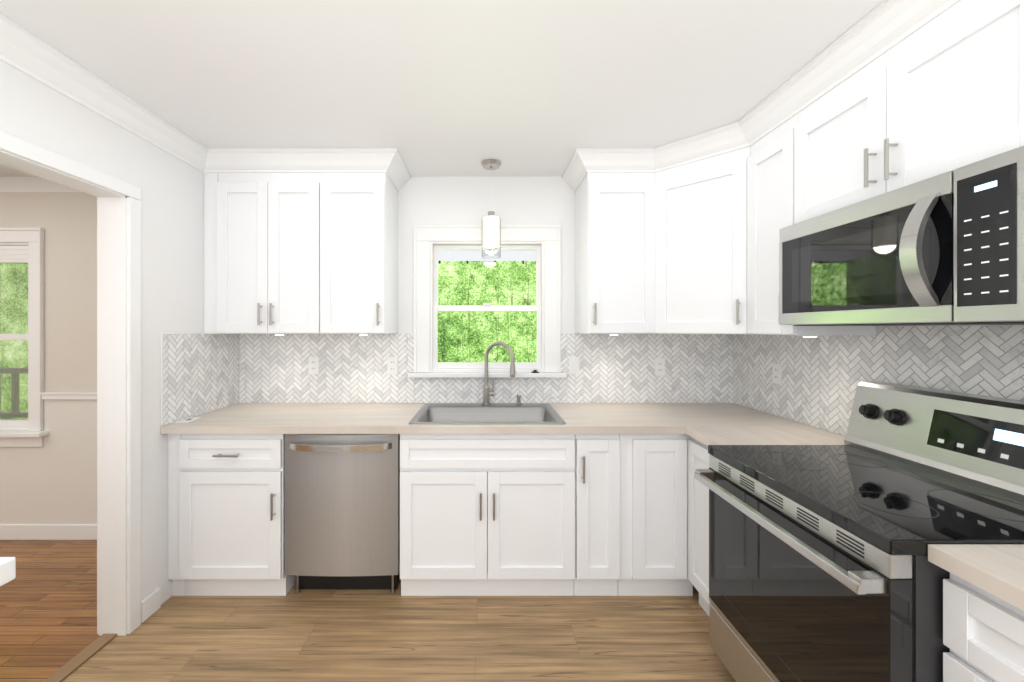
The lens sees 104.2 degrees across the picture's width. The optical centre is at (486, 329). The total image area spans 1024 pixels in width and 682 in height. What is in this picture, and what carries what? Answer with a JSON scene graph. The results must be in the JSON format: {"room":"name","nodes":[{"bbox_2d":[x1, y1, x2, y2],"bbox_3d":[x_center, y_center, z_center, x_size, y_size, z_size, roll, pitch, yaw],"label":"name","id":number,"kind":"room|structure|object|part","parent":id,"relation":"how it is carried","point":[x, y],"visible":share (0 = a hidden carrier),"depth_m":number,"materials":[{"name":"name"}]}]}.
{"room":"kitchen","nodes":[
{"label":"kitchen","id":0,"kind":"room"},
{"bbox_2d":[0,60,237,604],"bbox_3d":[-1.725,0.190,0.530,0.120,2.440,4.300,0,0,0],"label":"wall","id":1,"kind":"structure","parent":0,"point":[36,112],"depth_m":1.97,"materials":[{"name":"white paint"}]},
{"bbox_2d":[0,130,140,635],"bbox_3d":[-1.725,0.366,1.370,0.154,2.087,1.064,0,0,0],"label":"door frame","id":2,"kind":"structure","parent":1,"relation":"attached to","point":[118,407],"depth_m":1.83,"materials":[{"name":"white wood"}]},
{"bbox_2d":[0,13,207,172],"bbox_3d":[-1.622,-0.977,0.367,0.085,0.105,3.955,0,0,0],"label":"crown molding","id":3,"kind":"structure","parent":1,"relation":"attached to","point":[23,50],"depth_m":1.62,"materials":[{"name":"white wood"}]},
{"bbox_2d":[141,588,160,604],"bbox_3d":[-1.792,1.360,2.276,0.013,0.100,0.728,0,0,0],"label":"baseboard","id":4,"kind":"structure","parent":1,"relation":"attached to","point":[157,590],"depth_m":1.96,"materials":[{"name":"white wood"}]},
{"bbox_2d":[161,332,238,425],"bbox_3d":[-1.661,0.255,2.354,0.007,0.478,0.644,0,0,0],"label":"tile backsplash","id":5,"kind":"structure","parent":1,"relation":"attached to","point":[199,373],"depth_m":2.28,"materials":[{"name":"tile"}]},
{"bbox_2d":[204,173,217,333],"bbox_3d":[-1.623,-0.501,2.511,0.081,1.052,0.333,0,0,0],"label":"cabinet filler","id":6,"kind":"object","parent":1,"relation":"attached to","point":[210,180],"visible":0.21,"depth_m":2.35,"materials":[{"name":"white wood"}]},
{"bbox_2d":[0,176,733,446],"bbox_3d":[-1.890,0.190,2.740,7.350,2.440,0.120,0,0,0],"label":"wall","id":7,"kind":"structure","parent":0,"point":[66,222],"depth_m":2.68,"materials":[{"name":"beige paint"}]},
{"bbox_2d":[0,228,48,446],"bbox_3d":[-3.513,0.053,2.709,1.143,1.467,0.182,0,0,0],"label":"dining window","id":8,"kind":"structure","parent":7,"relation":"in","point":[21,324],"depth_m":2.68,"materials":[{"name":"white wood"}]},
{"bbox_2d":[0,177,81,191],"bbox_3d":[-3.677,-0.977,2.722,3.774,0.105,0.085,0,0,0],"label":"crown molding","id":9,"kind":"structure","parent":7,"relation":"attached to","point":[23,184],"depth_m":2.68,"materials":[{"name":"white wood"}]},
{"bbox_2d":[0,400,96,523],"bbox_3d":[-3.677,0.890,2.678,3.774,0.840,0.003,0,0,0],"label":"wainscot","id":10,"kind":"structure","parent":7,"relation":"attached to","point":[53,480],"depth_m":2.68,"materials":[{"name":"beige paint"}]},
{"bbox_2d":[0,524,96,539],"bbox_3d":[-3.660,1.360,2.671,3.750,0.100,0.017,0,0,0],"label":"baseboard","id":11,"kind":"structure","parent":7,"relation":"attached to","point":[7,531],"depth_m":2.67,"materials":[{"name":"white wood"}]},
{"bbox_2d":[40,392,96,399],"bbox_3d":[-3.677,0.445,2.663,3.774,0.050,0.026,0,0,0],"label":"trim","id":12,"kind":"structure","parent":7,"relation":"attached to","point":[69,395],"depth_m":2.66,"materials":[{"name":"white wood"}]},
{"bbox_2d":[216,173,320,334],"bbox_3d":[-1.278,-0.496,2.482,0.605,1.062,0.392,0,0,0],"label":"upper cabinet","id":13,"kind":"object","parent":7,"relation":"attached to","point":[267,253],"visible":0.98,"depth_m":2.33,"materials":[{"name":"white wood"}]},
{"bbox_2d":[208,148,403,176],"bbox_3d":[-1.042,-0.977,2.301,1.065,0.105,0.085,0,0,0],"label":"crown molding","id":14,"kind":"structure","parent":13,"relation":"attached to","point":[389,161],"depth_m":2.30,"materials":[{"name":"white wood"}]},
{"bbox_2d":[320,173,397,334],"bbox_3d":[-0.785,-0.496,2.482,0.380,1.062,0.392,0,0,0],"label":"upper cabinet","id":15,"kind":"object","parent":7,"relation":"attached to","point":[358,253],"visible":1,"depth_m":2.33,"materials":[{"name":"white wood"}]},
{"bbox_2d":[389,164,410,191],"bbox_3d":[-0.552,-0.977,2.514,0.085,0.105,0.329,0,0,0],"label":"crown molding","id":16,"kind":"structure","parent":7,"relation":"attached to","point":[398,182],"depth_m":2.58,"materials":[{"name":"white wood"}]},
{"bbox_2d":[239,333,732,402],"bbox_3d":[0.000,0.260,2.678,3.321,0.467,0.003,0,0,0],"label":"tile backsplash","id":17,"kind":"structure","parent":7,"relation":"attached to","point":[273,368],"depth_m":2.68,"materials":[{"name":"tile"}]},
{"bbox_2d":[308,357,318,373],"bbox_3d":[-1.160,0.242,2.672,0.070,0.114,0.007,0,0,0],"label":"electrical outlet","id":18,"kind":"object","parent":17,"relation":"attached to","point":[313,365],"visible":1,"depth_m":2.67,"materials":[{"name":"white plastic"}]},
{"bbox_2d":[387,357,397,373],"bbox_3d":[-0.630,0.242,2.671,0.070,0.114,0.008,0,0,0],"label":"outlet","id":19,"kind":"object","parent":17,"relation":"attached to","point":[392,365],"visible":1,"depth_m":2.67,"materials":[{"name":"white plastic"}]},
{"bbox_2d":[569,357,579,373],"bbox_3d":[0.590,0.242,2.671,0.070,0.114,0.008,0,0,0],"label":"switch plate","id":20,"kind":"object","parent":17,"relation":"attached to","point":[574,365],"visible":1,"depth_m":2.67,"materials":[{"name":"white plastic"}]},
{"bbox_2d":[655,359,664,375],"bbox_3d":[1.165,0.252,2.672,0.070,0.114,0.007,0,0,0],"label":"electrical outlet","id":21,"kind":"object","parent":17,"relation":"attached to","point":[659,367],"visible":1,"depth_m":2.67,"materials":[{"name":"white plastic"}]},
{"bbox_2d":[438,250,535,263],"bbox_3d":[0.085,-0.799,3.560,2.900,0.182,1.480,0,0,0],"label":"window blind","id":22,"kind":"object","parent":7,"relation":"attached to","point":[529,255],"depth_m":3.98,"materials":[{"name":"white fabric"}]},
{"bbox_2d":[408,225,566,377],"bbox_3d":[0.005,-0.190,2.709,1.050,1.017,0.182,0,0,0],"label":"kitchen window","id":23,"kind":"structure","parent":7,"relation":"in","point":[543,241],"depth_m":2.66,"materials":[{"name":"white wood"}]},
{"bbox_2d":[575,173,654,334],"bbox_3d":[0.793,-0.496,2.482,0.393,1.062,0.392,0,0,0],"label":"upper cabinet","id":24,"kind":"object","parent":7,"relation":"attached to","point":[614,253],"visible":0.98,"depth_m":2.33,"materials":[{"name":"white wood"}]},
{"bbox_2d":[654,146,750,333],"bbox_3d":[1.324,-0.501,2.336,0.677,1.052,0.684,0,0,0],"label":"upper cabinet","id":25,"kind":"object","parent":7,"relation":"attached to","point":[700,246],"visible":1,"depth_m":2.15,"materials":[{"name":"white wood"}]},
{"bbox_2d":[562,0,959,191],"bbox_3d":[0.920,-0.977,0.534,0.818,0.105,4.289,0,0,0],"label":"crown molding","id":26,"kind":"structure","parent":7,"relation":"attached to","point":[884,26],"depth_m":1.69,"materials":[{"name":"white wood"}]},
{"bbox_2d":[0,540,735,681],"bbox_3d":[-1.890,1.450,0.530,7.350,0.080,4.300,0,0,0],"label":"floor","id":27,"kind":"structure","parent":0,"point":[344,635],"depth_m":1.83,"materials":[{"name":"brown wood"}]},
{"bbox_2d":[43,634,116,681],"bbox_3d":[-1.732,1.405,1.370,0.065,0.008,0.960,0,0,0],"label":"threshold","id":28,"kind":"object","parent":27,"relation":"on","point":[62,673],"depth_m":1.70,"materials":[{"name":"brown wood"}]},
{"bbox_2d":[168,434,296,595],"bbox_3d":[-1.363,0.972,2.349,0.601,0.876,0.657,0,0,0],"label":"base cabinet","id":29,"kind":"object","parent":27,"relation":"on","point":[231,514],"depth_m":2.07,"materials":[{"name":"white wood"}]},
{"bbox_3d":[-1.630,0.972,2.379,0.066,0.876,0.598,0,0,0],"label":"base cabinet filler","id":30,"kind":"part","parent":29,"relation":"part of","materials":[{"name":"white wood"}]},
{"bbox_2d":[285,434,399,593],"bbox_3d":[-0.757,0.976,2.337,0.592,0.868,0.665,0,0,0],"label":"dishwasher","id":31,"kind":"object","parent":27,"relation":"on","point":[342,511],"visible":0.94,"depth_m":2.07,"materials":[{"name":"grey metal"}]},
{"bbox_2d":[400,434,574,595],"bbox_3d":[0.005,0.972,2.349,0.914,0.876,0.657,0,0,0],"label":"base cabinet","id":32,"kind":"object","parent":27,"relation":"on","point":[487,514],"visible":0.96,"depth_m":2.07,"materials":[{"name":"white wood"}]},
{"bbox_2d":[161,403,798,433],"bbox_3d":[0.000,0.514,2.355,3.326,0.038,0.646,0,0,0],"label":"countertop","id":33,"kind":"structure","parent":32,"relation":"on","point":[240,418],"depth_m":2.19,"materials":[{"name":"stone"}]},
{"bbox_2d":[174,417,202,422],"bbox_3d":[-1.616,0.492,2.163,0.070,0.005,0.115,0,0,0],"label":"plate","id":34,"kind":"object","parent":33,"relation":"on","point":[188,420],"visible":0.94,"depth_m":2.15,"materials":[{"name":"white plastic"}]},
{"bbox_2d":[409,403,565,423],"bbox_3d":[0.005,0.594,2.353,0.830,0.211,0.560,0,0,0],"label":"sink","id":35,"kind":"object","parent":33,"relation":"in","point":[480,413],"visible":0.35,"depth_m":2.52,"materials":[{"name":"metal"}]},
{"bbox_2d":[482,342,515,404],"bbox_3d":[0.077,0.281,2.528,0.209,0.410,0.157,0,0,0],"label":"faucet","id":36,"kind":"object","parent":35,"relation":"on","point":[487,393],"visible":1,"depth_m":2.56,"materials":[{"name":"silver metal"}]},
{"bbox_2d":[516,395,521,404],"bbox_3d":[0.210,0.457,2.565,0.039,0.060,0.065,0,0,0],"label":"soap dispenser","id":37,"kind":"object","parent":35,"relation":"on","point":[518,400],"visible":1,"depth_m":2.57,"materials":[{"name":"silver metal"}]},
{"bbox_2d":[574,434,619,595],"bbox_3d":[0.580,0.972,2.349,0.230,0.876,0.657,0,0,0],"label":"base cabinet","id":38,"kind":"object","parent":27,"relation":"on","point":[597,514],"visible":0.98,"depth_m":2.06,"materials":[{"name":"white wood"}]},
{"bbox_2d":[618,434,692,595],"bbox_3d":[1.181,0.972,2.369,0.965,0.876,0.619,0,0,0],"label":"base cabinet","id":39,"kind":"object","parent":27,"relation":"on","point":[653,514],"visible":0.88,"depth_m":2.07,"materials":[{"name":"white wood"}]},
{"bbox_2d":[687,436,709,615],"bbox_3d":[1.335,0.972,1.881,0.657,0.876,0.393,0,0,0],"label":"base cabinet","id":40,"kind":"object","parent":27,"relation":"on","point":[697,528],"visible":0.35,"depth_m":1.98,"materials":[{"name":"white wood"}]},
{"bbox_2d":[681,423,845,444],"bbox_3d":[1.335,0.514,1.847,0.656,0.038,0.327,0,0,0],"label":"countertop","id":41,"kind":"structure","parent":40,"relation":"on","point":[706,433],"depth_m":1.89,"materials":[{"name":"stone"}]},
{"bbox_2d":[694,382,1023,681],"bbox_3d":[1.264,0.815,1.300,0.790,1.190,0.762,0,0,0],"label":"range","id":42,"kind":"object","parent":27,"relation":"on","point":[822,568],"visible":1,"depth_m":1.21,"materials":[{"name":"grey metal"}]},
{"bbox_2d":[943,573,1023,681],"bbox_3d":[1.335,0.972,0.588,0.657,0.876,0.655,0,0,0],"label":"base cabinet","id":43,"kind":"object","parent":27,"relation":"on","point":[983,635],"visible":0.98,"depth_m":0.85,"materials":[{"name":"white wood"}]},
{"bbox_2d":[928,544,1023,610],"bbox_3d":[1.340,0.514,0.578,0.646,0.038,0.677,0,0,0],"label":"countertop","id":44,"kind":"structure","parent":43,"relation":"on","point":[996,570],"depth_m":0.85,"materials":[{"name":"stone"}]},
{"bbox_3d":[-1.335,0.972,0.530,0.657,0.876,0.600,0,0,0],"label":"base cabinet","id":45,"kind":"object","parent":27,"relation":"on","visible":0},
{"bbox_2d":[0,557,15,585],"bbox_3d":[-1.334,0.509,0.531,0.658,0.048,0.642,0,0,0],"label":"countertop","id":46,"kind":"structure","parent":45,"relation":"on","point":[7,569],"depth_m":0.84,"materials":[{"name":"white"}]},
{"bbox_2d":[0,0,883,175],"bbox_3d":[-1.890,-1.080,0.590,7.350,0.100,4.420,0,0,0],"label":"ceiling","id":47,"kind":"structure","parent":0,"point":[468,87],"depth_m":1.56,"materials":[{"name":"paint"}]},
{"bbox_2d":[481,159,500,258],"bbox_3d":[0.030,-0.737,2.465,0.124,0.584,0.124,0,0,0],"label":"pendant light","id":48,"kind":"object","parent":47,"relation":"hanging from","point":[491,229],"visible":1,"depth_m":2.43,"materials":[{"name":"silver metal"}]},
{"bbox_2d":[735,325,994,434],"bbox_3d":[1.725,0.190,0.530,0.120,2.440,4.300,0,0,0],"label":"wall","id":49,"kind":"structure","parent":0,"point":[922,325],"depth_m":1.45,"materials":[{"name":"white paint"}]},
{"bbox_2d":[747,113,875,336],"bbox_3d":[1.467,-0.496,1.851,0.392,1.062,0.306,0,0,0],"label":"upper cabinet","id":50,"kind":"object","parent":49,"relation":"attached to","point":[770,187],"visible":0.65,"depth_m":1.85,"materials":[{"name":"white wood"}]},
{"bbox_2d":[734,325,1023,435],"bbox_3d":[1.663,0.240,1.458,0.003,0.506,2.436,0,0,0],"label":"tile backsplash","id":51,"kind":"structure","parent":49,"relation":"attached to","point":[823,376],"depth_m":1.76,"materials":[{"name":"tile"}]},
{"bbox_2d":[772,363,781,383],"bbox_3d":[1.657,0.252,2.270,0.007,0.114,0.070,0,0,0],"label":"electrical outlet","id":52,"kind":"object","parent":51,"relation":"attached to","point":[776,373],"visible":1,"depth_m":2.27,"materials":[{"name":"white plastic"}]},
{"bbox_2d":[794,0,1023,223],"bbox_3d":[1.467,-0.729,1.305,0.392,0.597,0.784,0,0,0],"label":"upper cabinet","id":53,"kind":"object","parent":49,"relation":"attached to","point":[942,92],"visible":0.83,"depth_m":1.21,"materials":[{"name":"white wood"}]},
{"bbox_2d":[779,146,1023,325],"bbox_3d":[1.422,-0.222,1.305,0.478,0.413,0.782,0,0,0],"label":"microwave","id":54,"kind":"object","parent":53,"relation":"attached to","point":[946,248],"visible":1,"depth_m":1.12,"materials":[{"name":"silver metal"}]},
{"label":"outside","id":55,"kind":"structure","parent":0,"visible":0},
{"bbox_2d":[438,261,536,361],"bbox_3d":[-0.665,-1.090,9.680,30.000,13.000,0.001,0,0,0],"label":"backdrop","id":56,"kind":"structure","parent":55,"point":[446,322],"depth_m":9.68,"materials":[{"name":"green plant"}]}
]}

